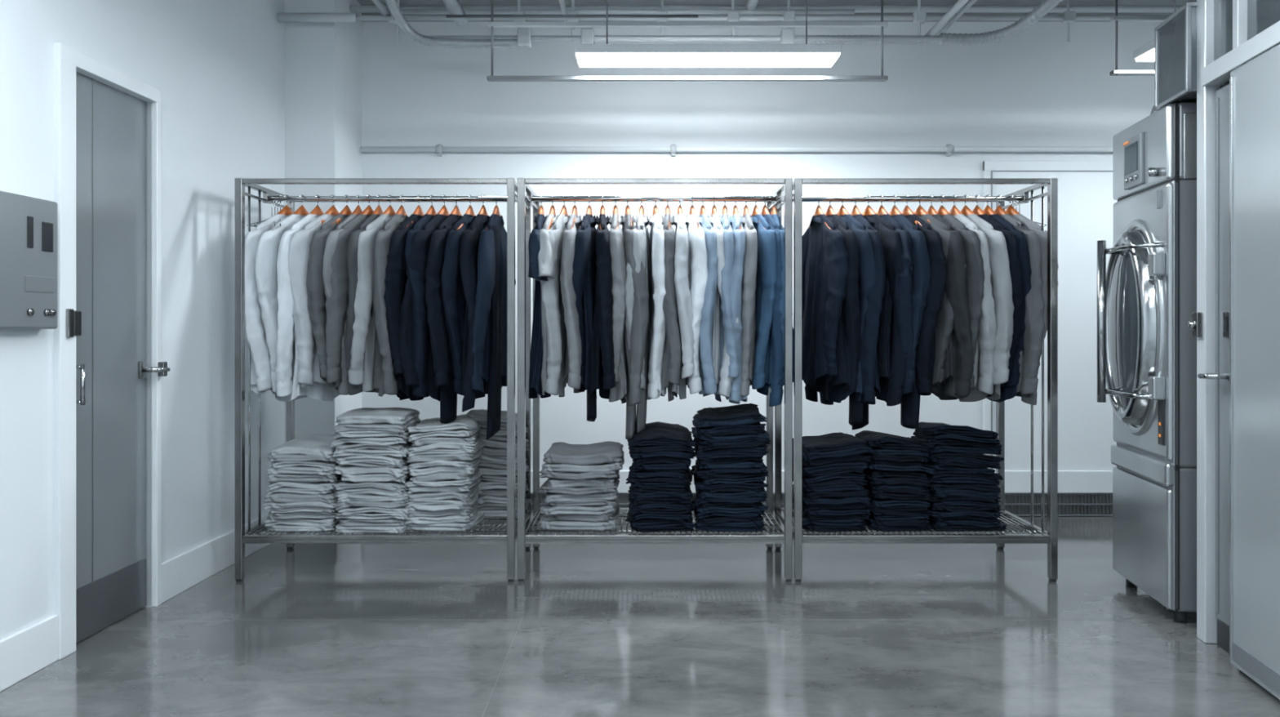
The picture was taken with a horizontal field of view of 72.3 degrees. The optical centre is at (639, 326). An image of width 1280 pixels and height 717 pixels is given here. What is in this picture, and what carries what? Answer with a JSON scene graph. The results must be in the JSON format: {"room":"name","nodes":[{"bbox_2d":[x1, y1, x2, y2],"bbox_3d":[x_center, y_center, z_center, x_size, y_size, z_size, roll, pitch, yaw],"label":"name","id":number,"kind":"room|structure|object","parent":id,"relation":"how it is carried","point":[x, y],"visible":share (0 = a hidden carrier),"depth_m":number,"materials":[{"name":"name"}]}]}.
{"room":"commercial laundry room","nodes":[
{"label":"commercial laundry room","id":0,"kind":"room"},
{"bbox_2d":[0,0,284,639],"bbox_3d":[-2.122,-0.392,1.663,0.160,3.060,7.320,0,0,2],"label":"wall","id":1,"kind":"structure","parent":0,"point":[218,66],"depth_m":3.74,"materials":[{"name":"paint"}]},
{"bbox_2d":[0,191,57,328],"bbox_3d":[-1.978,-0.204,2.712,0.064,0.425,0.465,0,0,2],"label":"wall control box","id":2,"kind":"object","parent":1,"relation":"attached to","point":[28,224],"visible":1,"depth_m":2.79,"materials":[{"name":"metal"}]},
{"bbox_2d":[53,42,169,659],"bbox_3d":[-1.992,0.084,3.289,0.119,2.108,0.600,0,0,2],"label":"door","id":3,"kind":"structure","parent":1,"relation":"in","point":[100,368],"depth_m":3.28,"materials":[{"name":"grey metal"}]},
{"bbox_2d":[0,513,339,691],"bbox_3d":[-1.905,1.058,1.681,0.311,0.160,7.170,0,0,2],"label":"baseboard","id":4,"kind":"structure","parent":1,"relation":"attached to","point":[24,652],"depth_m":3.62,"materials":[{"name":"white paint"}]},
{"bbox_2d":[284,0,362,442],"bbox_3d":[-1.860,-0.392,5.030,0.380,3.060,0.480,0,0,0],"label":"wall","id":5,"kind":"structure","parent":0,"point":[323,60],"depth_m":4.79,"materials":[{"name":"white paint"}]},
{"bbox_2d":[0,515,1279,716],"bbox_3d":[0.850,1.188,1.700,6.700,0.100,7.600,0,0,0],"label":"floor","id":6,"kind":"structure","parent":0,"point":[308,629],"depth_m":3.17,"materials":[{"name":"concrete"}]},
{"bbox_2d":[235,177,530,581],"bbox_3d":[-1.183,0.238,4.199,1.247,1.800,0.602,0,0,0],"label":"rack","id":7,"kind":"object","parent":6,"relation":"on","point":[251,535],"visible":0.66,"depth_m":3.90,"materials":[{"name":"metal"}]},
{"bbox_2d":[246,194,280,226],"bbox_3d":[-1.738,-0.547,4.202,0.157,0.172,0.401,0,0,-5],"label":"hangers","id":8,"kind":"object","parent":7,"relation":"hanging from","point":[259,222],"visible":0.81,"depth_m":4.20,"materials":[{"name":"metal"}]},
{"bbox_2d":[263,433,342,531],"bbox_3d":[-1.533,0.724,4.128,0.379,0.409,0.398,0,0,0],"label":"trousers","id":9,"kind":"object","parent":7,"relation":"on","point":[300,496],"visible":0.73,"depth_m":3.97,"materials":[{"name":"fabric"}]},
{"bbox_2d":[329,407,421,533],"bbox_3d":[-1.217,0.657,4.117,0.394,0.543,0.410,0,0,0],"label":"trousers","id":10,"kind":"object","parent":7,"relation":"on","point":[372,445],"visible":0.81,"depth_m":3.94,"materials":[{"name":"fabric"}]},
{"bbox_2d":[276,194,500,229],"bbox_3d":[-1.220,-0.528,4.201,1.104,0.210,0.352,0,0,0],"label":"wooden hangers","id":11,"kind":"object","parent":7,"relation":"hanging from","point":[286,210],"visible":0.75,"depth_m":4.18,"materials":[{"name":"brown wood"}]},
{"bbox_2d":[244,213,340,401],"bbox_3d":[-1.582,-0.085,4.210,0.308,0.897,0.666,0,0,18],"label":"shirts","id":12,"kind":"object","parent":11,"relation":"hanging from","point":[285,359],"visible":0.45,"depth_m":3.97,"materials":[{"name":"fabric"}]},
{"bbox_2d":[306,213,408,396],"bbox_3d":[-1.284,-0.093,4.200,0.391,0.882,0.614,0,0,8],"label":"shirts","id":13,"kind":"object","parent":11,"relation":"hanging from","point":[347,264],"visible":0.66,"depth_m":3.95,"materials":[{"name":"fabric"}]},
{"bbox_2d":[383,213,515,439],"bbox_3d":[-0.889,-0.003,4.196,0.522,1.057,0.614,0,0,0],"label":"shirts","id":14,"kind":"object","parent":11,"relation":"hanging from","point":[445,296],"visible":1,"depth_m":3.96,"materials":[{"name":"fabric"}]},
{"bbox_2d":[404,413,484,531],"bbox_3d":[-0.926,0.680,4.141,0.368,0.498,0.390,0,0,0],"label":"trousers","id":15,"kind":"object","parent":7,"relation":"on","point":[443,489],"visible":0.95,"depth_m":3.98,"materials":[{"name":"fabric"}]},
{"bbox_2d":[466,408,531,517],"bbox_3d":[-0.704,0.672,4.347,0.309,0.512,0.260,0,0,0],"label":"trousers","id":16,"kind":"object","parent":7,"relation":"on","point":[492,501],"visible":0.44,"depth_m":4.24,"materials":[{"name":"fabric"}]},
{"bbox_2d":[481,560,545,716],"bbox_3d":[0.225,1.138,3.400,3.741,0.001,2.224,0,0,-31],"label":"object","id":17,"kind":"structure","parent":6,"relation":"in","point":[544,561],"depth_m":3.10,"materials":[{"name":"grey concrete"}]},
{"bbox_2d":[615,493,629,507],"bbox_3d":[-0.105,1.041,5.250,0.078,0.083,0.020,0,0,0],"label":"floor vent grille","id":18,"kind":"object","parent":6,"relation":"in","point":[623,498],"depth_m":5.25,"materials":[{"name":"grey metal"}]},
{"bbox_2d":[517,177,792,581],"bbox_3d":[0.067,0.238,4.199,1.227,1.800,0.602,0,0,0],"label":"rack","id":19,"kind":"object","parent":6,"relation":"on","point":[784,536],"visible":0.8,"depth_m":3.90,"materials":[{"name":"metal"}]},
{"bbox_2d":[538,440,624,531],"bbox_3d":[-0.268,0.747,4.154,0.402,0.363,0.409,0,0,0],"label":"trousers","id":20,"kind":"object","parent":19,"relation":"on","point":[580,486],"visible":1,"depth_m":3.98,"materials":[{"name":"fabric"}]},
{"bbox_2d":[535,194,781,229],"bbox_3d":[0.084,-0.528,4.200,1.143,0.210,0.351,0,0,0],"label":"wooden hangers","id":21,"kind":"object","parent":19,"relation":"hanging from","point":[563,211],"visible":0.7,"depth_m":4.18,"materials":[{"name":"brown wood"}]},
{"bbox_2d":[528,213,551,398],"bbox_3d":[-0.467,-0.097,4.199,0.110,0.874,0.698,0,0,0],"label":"shirts","id":22,"kind":"object","parent":21,"relation":"hanging from","point":[534,244],"visible":0.44,"depth_m":4.03,"materials":[{"name":"fabric"}]},
{"bbox_2d":[535,213,582,397],"bbox_3d":[-0.363,-0.098,4.197,0.223,0.871,0.710,0,0,0],"label":"shirts","id":23,"kind":"object","parent":21,"relation":"hanging from","point":[562,340],"visible":0.84,"depth_m":3.94,"materials":[{"name":"fabric"}]},
{"bbox_2d":[572,213,615,421],"bbox_3d":[-0.224,-0.040,4.197,0.222,0.987,0.591,0,0,0],"label":"shirts","id":24,"kind":"object","parent":21,"relation":"hanging from","point":[592,275],"visible":0.94,"depth_m":3.98,"materials":[{"name":"fabric"}]},
{"bbox_2d":[608,213,652,439],"bbox_3d":[-0.069,-0.005,4.207,0.274,1.058,0.609,0,0,0],"label":"shirts","id":25,"kind":"object","parent":21,"relation":"hanging from","point":[629,249],"visible":0.91,"depth_m":3.96,"materials":[{"name":"fabric"}]},
{"bbox_2d":[647,213,707,401],"bbox_3d":[0.163,-0.081,4.197,0.292,0.907,0.626,0,0,-5],"label":"shirts","id":26,"kind":"object","parent":21,"relation":"hanging from","point":[678,257],"visible":0.94,"depth_m":3.94,"materials":[{"name":"fabric"}]},
{"bbox_2d":[696,213,746,404],"bbox_3d":[0.374,-0.085,4.199,0.294,0.897,0.603,0,0,0],"label":"shirts","id":27,"kind":"object","parent":21,"relation":"hanging from","point":[721,327],"visible":0.88,"depth_m":3.94,"materials":[{"name":"blue fabric"}]},
{"bbox_2d":[739,213,757,395],"bbox_3d":[0.496,-0.108,4.202,0.122,0.852,0.584,0,0,-3],"label":"shirts","id":28,"kind":"object","parent":21,"relation":"hanging from","point":[748,288],"visible":0.62,"depth_m":3.95,"materials":[{"name":"fabric"}]},
{"bbox_2d":[750,213,793,406],"bbox_3d":[0.592,-0.084,4.209,0.220,0.898,0.604,0,0,0],"label":"shirts","id":29,"kind":"object","parent":21,"relation":"hanging from","point":[769,357],"visible":0.67,"depth_m":3.97,"materials":[{"name":"fabric"}]},
{"bbox_2d":[625,421,696,532],"bbox_3d":[0.097,0.697,4.125,0.330,0.463,0.393,0,0,0],"label":"trousers","id":30,"kind":"object","parent":19,"relation":"on","point":[660,477],"visible":0.97,"depth_m":3.96,"materials":[{"name":"fabric"}]},
{"bbox_2d":[690,403,770,531],"bbox_3d":[0.424,0.651,4.115,0.363,0.556,0.400,0,0,0],"label":"trousers","id":31,"kind":"object","parent":19,"relation":"on","point":[729,472],"visible":0.99,"depth_m":3.95,"materials":[{"name":"fabric"}]},
{"bbox_2d":[774,177,1057,581],"bbox_3d":[1.276,0.238,4.199,1.172,1.800,0.602,0,0,0],"label":"rack","id":32,"kind":"object","parent":6,"relation":"on","point":[1038,535],"visible":0.69,"depth_m":3.90,"materials":[{"name":"metal"}]},
{"bbox_2d":[792,431,872,532],"bbox_3d":[0.890,0.724,4.126,0.365,0.409,0.395,0,0,0],"label":"trousers","id":33,"kind":"object","parent":32,"relation":"on","point":[834,499],"visible":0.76,"depth_m":3.97,"materials":[{"name":"fabric"}]},
{"bbox_2d":[854,430,935,531],"bbox_3d":[1.189,0.714,4.135,0.323,0.429,0.383,0,0,0],"label":"trousers","id":34,"kind":"object","parent":32,"relation":"in","point":[897,484],"visible":0.88,"depth_m":3.97,"materials":[{"name":"fabric"}]},
{"bbox_2d":[808,194,1019,229],"bbox_3d":[1.332,-0.528,4.200,1.024,0.210,0.350,0,0,0],"label":"wooden hangers","id":35,"kind":"object","parent":32,"relation":"hanging from","point":[920,210],"visible":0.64,"depth_m":4.18,"materials":[{"name":"brown wood"}]},
{"bbox_2d":[802,213,946,429],"bbox_3d":[1.074,-0.017,4.205,0.580,1.034,0.612,0,0,-5],"label":"shirts","id":36,"kind":"object","parent":35,"relation":"hanging from","point":[873,285],"visible":0.98,"depth_m":3.98,"materials":[{"name":"fabric"}]},
{"bbox_2d":[917,213,1013,401],"bbox_3d":[1.440,-0.088,4.199,0.335,0.890,0.687,0,0,-20],"label":"shirts","id":37,"kind":"object","parent":35,"relation":"hanging from","point":[974,330],"visible":0.55,"depth_m":3.95,"materials":[{"name":"fabric"}]},
{"bbox_2d":[977,213,1031,402],"bbox_3d":[1.644,-0.085,4.209,0.178,0.897,0.603,0,0,-20],"label":"shirts","id":38,"kind":"object","parent":35,"relation":"hanging from","point":[1020,271],"visible":0.23,"depth_m":3.96,"materials":[{"name":"fabric"}]},
{"bbox_2d":[987,213,1058,404],"bbox_3d":[1.747,-0.086,4.194,0.165,0.897,0.596,0,0,-18],"label":"shirts","id":39,"kind":"object","parent":35,"relation":"hanging from","point":[1036,300],"visible":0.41,"depth_m":3.95,"materials":[{"name":"fabric"}]},
{"bbox_2d":[909,422,1007,531],"bbox_3d":[1.495,0.688,4.136,0.400,0.481,0.395,0,0,0],"label":"trousers","id":40,"kind":"object","parent":32,"relation":"in","point":[965,496],"visible":0.83,"depth_m":3.98,"materials":[{"name":"fabric"}]},
{"bbox_2d":[1008,194,1046,226],"bbox_3d":[1.812,-0.547,4.199,0.144,0.172,0.398,0,0,3],"label":"hangers","id":41,"kind":"object","parent":32,"relation":"hanging from","point":[1010,194],"visible":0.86,"depth_m":4.20,"materials":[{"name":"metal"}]},
{"bbox_2d":[1004,493,1047,515],"bbox_3d":[2.311,1.065,5.250,0.249,0.132,0.020,0,0,0],"label":"floor vent grille","id":42,"kind":"object","parent":6,"relation":"in","point":[1017,504],"depth_m":5.25,"materials":[{"name":"grey metal"}]},
{"bbox_2d":[1057,493,1112,515],"bbox_3d":[2.666,1.065,5.250,0.323,0.132,0.020,0,0,0],"label":"floor vent grille","id":43,"kind":"object","parent":6,"relation":"in","point":[1077,504],"depth_m":5.25,"materials":[{"name":"grey metal"}]},
{"bbox_2d":[1097,102,1196,622],"bbox_3d":[2.318,0.064,3.582,0.807,2.148,0.579,0,0,9],"label":"washing machine","id":44,"kind":"object","parent":6,"relation":"on","point":[1147,291],"visible":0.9,"depth_m":3.43,"materials":[{"name":"metal"}]},
{"bbox_2d":[1154,1,1197,110],"bbox_3d":[2.270,-1.024,3.305,0.496,0.327,0.281,0,0,9],"label":"duct","id":45,"kind":"object","parent":44,"relation":"on","point":[1175,37],"visible":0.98,"depth_m":3.31,"materials":[{"name":"grey metal"}]},
{"bbox_2d":[277,0,1183,48],"bbox_3d":[0.985,-1.712,2.735,5.830,0.420,4.670,0,0,0],"label":"ceiling","id":46,"kind":"structure","parent":0,"point":[562,12],"depth_m":4.70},
{"bbox_2d":[486,0,888,81],"bbox_3d":[0.242,-1.591,4.500,2.055,0.662,0.040,0,0,0],"label":"frame","id":47,"kind":"object","parent":46,"relation":"hanging from","point":[491,24],"visible":1,"depth_m":4.49,"materials":[{"name":"silver metal"}]},
{"bbox_2d":[574,0,841,66],"bbox_3d":[0.328,-1.612,4.300,1.280,0.620,0.200,0,0,0],"label":"ceiling light","id":48,"kind":"object","parent":46,"relation":"hanging from","point":[606,55],"visible":1,"depth_m":4.21,"materials":[{"name":"white plastic"}]},
{"bbox_2d":[385,0,1062,48],"bbox_3d":[0.539,-1.693,4.450,3.670,0.400,0.994,0,0,9],"label":"conduit","id":49,"kind":"object","parent":46,"relation":"attached to","point":[454,6],"visible":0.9,"depth_m":4.68,"materials":[{"name":"metal"}]},
{"bbox_2d":[1110,0,1169,75],"bbox_3d":[3.163,-1.606,4.500,1.475,0.632,0.040,0,0,0],"label":"rail","id":50,"kind":"object","parent":46,"relation":"hanging from","point":[1116,18],"visible":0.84,"depth_m":4.49,"materials":[{"name":"silver metal"}]},
{"bbox_2d":[1133,0,1175,61],"bbox_3d":[3.130,-1.629,4.320,1.280,0.585,0.200,0,0,0],"label":"ceiling light","id":51,"kind":"object","parent":46,"relation":"hanging from","point":[1145,52],"visible":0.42,"depth_m":4.33,"materials":[{"name":"white plastic"}]},
{"bbox_2d":[362,21,1163,470],"bbox_3d":[0.850,-0.392,5.330,6.700,3.060,0.140,0,0,0],"label":"wall","id":52,"kind":"structure","parent":0,"point":[1034,86],"depth_m":5.26,"materials":[{"name":"white paint"}]},
{"bbox_2d":[360,143,1112,155],"bbox_3d":[1.165,-1.057,5.232,5.670,0.070,0.055,0,0,0],"label":"conduit","id":53,"kind":"object","parent":52,"relation":"attached to","point":[949,148],"depth_m":5.22,"materials":[{"name":"grey metal"}]},
{"bbox_2d":[530,470,1112,493],"bbox_3d":[1.173,0.929,5.247,5.655,0.133,0.025,0,0,0],"label":"baseboard","id":54,"kind":"structure","parent":52,"relation":"attached to","point":[1015,481],"depth_m":5.24,"materials":[{"name":"white paint"}]},
{"bbox_2d":[982,160,1117,470],"bbox_3d":[2.705,-0.065,5.245,1.290,1.855,0.030,0,0,0],"label":"wall panel","id":55,"kind":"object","parent":52,"relation":"in","point":[1086,201],"depth_m":5.25,"materials":[{"name":"white paint"}]},
{"bbox_2d":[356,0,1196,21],"bbox_3d":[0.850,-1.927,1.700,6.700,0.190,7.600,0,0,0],"label":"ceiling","id":56,"kind":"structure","parent":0,"point":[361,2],"depth_m":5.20,"materials":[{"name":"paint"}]},
{"bbox_2d":[1196,0,1279,653],"bbox_3d":[1.927,-0.392,2.422,0.107,3.060,1.590,0,0,9],"label":"door frame","id":57,"kind":"structure","parent":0,"point":[1231,33],"depth_m":3.13,"materials":[{"name":"white metal"}]},
{"bbox_2d":[1187,311,1202,337],"bbox_3d":[2.018,-0.007,3.183,0.035,0.090,0.040,0,0,9],"label":"door latch","id":58,"kind":"object","parent":57,"relation":"attached to","point":[1196,324],"visible":1,"depth_m":3.17,"materials":[{"name":"metal"}]},
{"bbox_2d":[1229,44,1279,699],"bbox_3d":[1.875,0.136,2.316,0.036,1.965,1.202,0,0,9],"label":"sliding door","id":59,"kind":"structure","parent":57,"relation":"in","point":[1255,85],"depth_m":2.75,"materials":[{"name":"metal"}]}
]}

